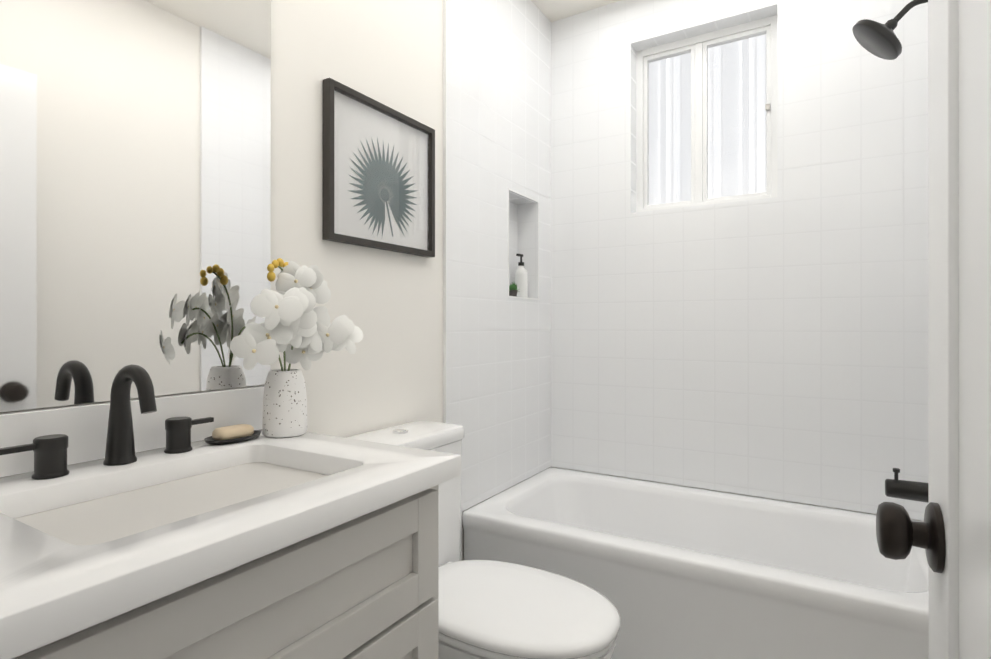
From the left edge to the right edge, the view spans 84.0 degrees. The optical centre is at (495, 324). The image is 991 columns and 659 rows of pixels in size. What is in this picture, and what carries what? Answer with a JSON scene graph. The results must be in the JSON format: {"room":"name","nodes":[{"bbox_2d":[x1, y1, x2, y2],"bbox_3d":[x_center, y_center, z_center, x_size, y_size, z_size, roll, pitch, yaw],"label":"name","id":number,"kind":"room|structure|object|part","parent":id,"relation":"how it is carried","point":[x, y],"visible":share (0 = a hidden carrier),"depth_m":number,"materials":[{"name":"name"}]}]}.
{"room":"bathroom","nodes":[
{"label":"bathroom","id":0,"kind":"room"},
{"bbox_2d":[0,0,550,560],"bbox_3d":[-0.405,-0.150,1.684,0.164,2.600,2.650,0,0,31],"label":"wall","id":1,"kind":"structure","parent":0,"point":[454,332],"depth_m":1.92,"materials":[{"name":"white paint"}]},
{"bbox_2d":[0,386,263,477],"bbox_3d":[-0.744,0.195,0.972,0.020,0.100,0.814,0,0,31],"label":"backsplash","id":2,"kind":"structure","parent":1,"relation":"attached to","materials":[{"name":"white stone"}]},
{"bbox_2d":[0,0,270,411],"bbox_3d":[-0.751,-0.464,0.974,0.006,1.212,0.810,0,0,31],"label":"wall mirror","id":3,"kind":"object","parent":1,"relation":"attached to","point":[135,182],"visible":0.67,"depth_m":1.05,"materials":[{"name":"silver mirror"}]},
{"bbox_2d":[323,78,434,257],"bbox_3d":[-0.330,-0.437,1.648,0.027,0.425,0.455,0,0,31],"label":"framed art","id":4,"kind":"object","parent":1,"relation":"attached to","point":[378,175],"visible":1,"depth_m":1.62,"materials":[{"name":"black wood"}]},
{"bbox_2d":[509,282,519,296],"bbox_3d":[0.073,-0.153,2.400,0.053,0.067,0.075,0,0,31],"label":"potted plant","id":5,"kind":"object","parent":1,"relation":"in","point":[513,290],"visible":0.96,"depth_m":2.38,"materials":[{"name":"green plant"}]},
{"bbox_2d":[515,254,527,297],"bbox_3d":[0.116,-0.219,2.493,0.060,0.198,0.064,0,0,31],"label":"soap bottle","id":6,"kind":"object","parent":1,"relation":"in","point":[521,277],"visible":0.79,"depth_m":2.47,"materials":[{"name":"white plastic"}]},
{"bbox_2d":[531,0,619,21],"bbox_3d":[-0.050,-1.480,0.711,1.780,0.060,3.950,0,0,31],"label":"ceiling","id":7,"kind":"structure","parent":0,"point":[553,10],"depth_m":2.51,"materials":[{"name":"paint"}]},
{"bbox_2d":[551,0,927,521],"bbox_3d":[0.931,-0.149,2.330,1.780,2.600,0.162,0,0,31],"label":"wall","id":8,"kind":"structure","parent":0,"point":[775,348],"depth_m":2.17,"materials":[{"name":"white tile"}]},
{"bbox_2d":[636,15,776,211],"bbox_3d":[0.903,-0.869,2.381,0.604,0.774,0.055,0,0,31],"label":"window","id":9,"kind":"structure","parent":8,"relation":"in","point":[697,46],"depth_m":2.37,"materials":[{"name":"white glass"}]},
{"bbox_3d":[-0.050,1.179,0.709,1.780,0.060,3.950,0,0,31],"label":"floor","id":10,"kind":"structure","parent":0,"visible":0},
{"bbox_2d":[0,386,460,658],"bbox_3d":[-0.513,0.647,0.832,0.559,1.005,0.814,0,0,31],"label":"bathroom vanity","id":11,"kind":"object","parent":10,"relation":"on","point":[307,545],"depth_m":0.81,"materials":[{"name":"white stone"}]},
{"bbox_3d":[-0.730,0.212,0.871,0.048,0.063,0.092,0,0,31],"label":"faucet handle","id":12,"kind":"part","parent":11,"relation":"part of","materials":[{"name":"black metal"}]},
{"bbox_2d":[103,364,156,465],"bbox_3d":[-0.630,0.157,0.956,0.132,0.175,0.050,0,0,31],"label":"faucet spout","id":13,"kind":"object","parent":11,"relation":"attached to","point":[120,446],"visible":0.98,"depth_m":0.96,"materials":[{"name":"black metal"}]},
{"bbox_3d":[-0.601,0.213,1.083,0.048,0.063,0.092,0,0,31],"label":"faucet handle","id":14,"kind":"part","parent":11,"relation":"part of","materials":[{"name":"black metal"}]},
{"bbox_2d":[204,430,260,444],"bbox_3d":[-0.552,0.239,1.159,0.076,0.011,0.120,0,0,31],"label":"soap dish","id":15,"kind":"object","parent":11,"relation":"on","point":[213,441],"visible":0.69,"depth_m":1.13,"materials":[{"name":"black ceramic"}]},
{"bbox_2d":[212,424,253,439],"bbox_3d":[-0.552,0.226,1.159,0.048,0.024,0.080,0,0,31],"label":"soap bar","id":16,"kind":"object","parent":15,"relation":"on","point":[233,431],"visible":0.98,"depth_m":1.14,"materials":[{"name":"beige wax"}]},
{"bbox_2d":[262,369,306,437],"bbox_3d":[-0.468,0.173,1.226,0.094,0.143,0.094,0,0,31],"label":"vase","id":17,"kind":"object","parent":11,"relation":"on","point":[284,406],"visible":0.96,"depth_m":1.19,"materials":[{"name":"white ceramic"}]},
{"bbox_2d":[230,258,362,370],"bbox_3d":[-0.421,0.000,1.208,0.119,0.290,0.308,0,0,31],"label":"orchid flowers","id":18,"kind":"object","parent":17,"relation":"in","point":[298,321],"visible":0.96,"depth_m":1.19,"materials":[{"name":"white plant"}]},
{"bbox_2d":[346,421,620,658],"bbox_3d":[-0.042,0.725,1.429,0.732,0.850,0.412,0,0,31],"label":"toilet","id":19,"kind":"object","parent":10,"relation":"on","point":[490,609],"visible":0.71,"depth_m":1.34,"materials":[{"name":"white ceramic"}]},
{"bbox_2d":[462,467,928,658],"bbox_3d":[0.698,0.915,1.944,1.474,0.470,0.757,0,0,31],"label":"bathtub","id":20,"kind":"object","parent":10,"relation":"on","point":[669,571],"visible":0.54,"depth_m":1.75,"materials":[{"name":"ceramic"}]},
{"bbox_3d":[-0.369,-0.151,0.184,1.480,2.600,0.120,0,0,31],"label":"wall","id":21,"kind":"structure","parent":0,"visible":0},
{"bbox_2d":[928,0,990,658],"bbox_3d":[0.331,0.130,0.308,0.035,2.022,0.775,0,0,30],"label":"door","id":22,"kind":"structure","parent":21,"relation":"in","point":[959,262],"depth_m":0.54,"materials":[{"name":"white wood"}]},
{"bbox_2d":[876,502,945,572],"bbox_3d":[0.501,0.229,0.598,0.145,0.072,0.106,0,0,30],"label":"door knob","id":23,"kind":"object","parent":22,"relation":"attached to","point":[899,533],"depth_m":0.59,"materials":[{"name":"black metal"}]},
{"bbox_3d":[0.978,-0.150,0.847,0.163,2.600,2.650,0,0,31],"label":"wall","id":24,"kind":"structure","parent":0,"visible":0},
{"bbox_2d":[852,0,927,59],"bbox_3d":[1.212,-0.890,1.635,0.255,0.179,0.160,0,0,31],"label":"shower head","id":25,"kind":"object","parent":24,"relation":"attached to","point":[879,40],"visible":0.98,"depth_m":1.64},
{"bbox_2d":[885,468,927,502],"bbox_3d":[1.247,0.477,1.613,0.172,0.093,0.066,0,0,31],"label":"tub spout","id":26,"kind":"object","parent":24,"relation":"attached to","point":[895,487],"visible":0.65,"depth_m":1.61,"materials":[{"name":"black metal"}]},
{"label":"outside","id":27,"kind":"structure","parent":0,"visible":0},
{"bbox_2d":[649,34,765,204],"bbox_3d":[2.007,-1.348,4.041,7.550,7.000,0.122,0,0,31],"label":"window glass","id":28,"kind":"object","parent":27,"point":[757,145],"depth_m":4.19,"materials":[{"name":"glass"}]}
]}

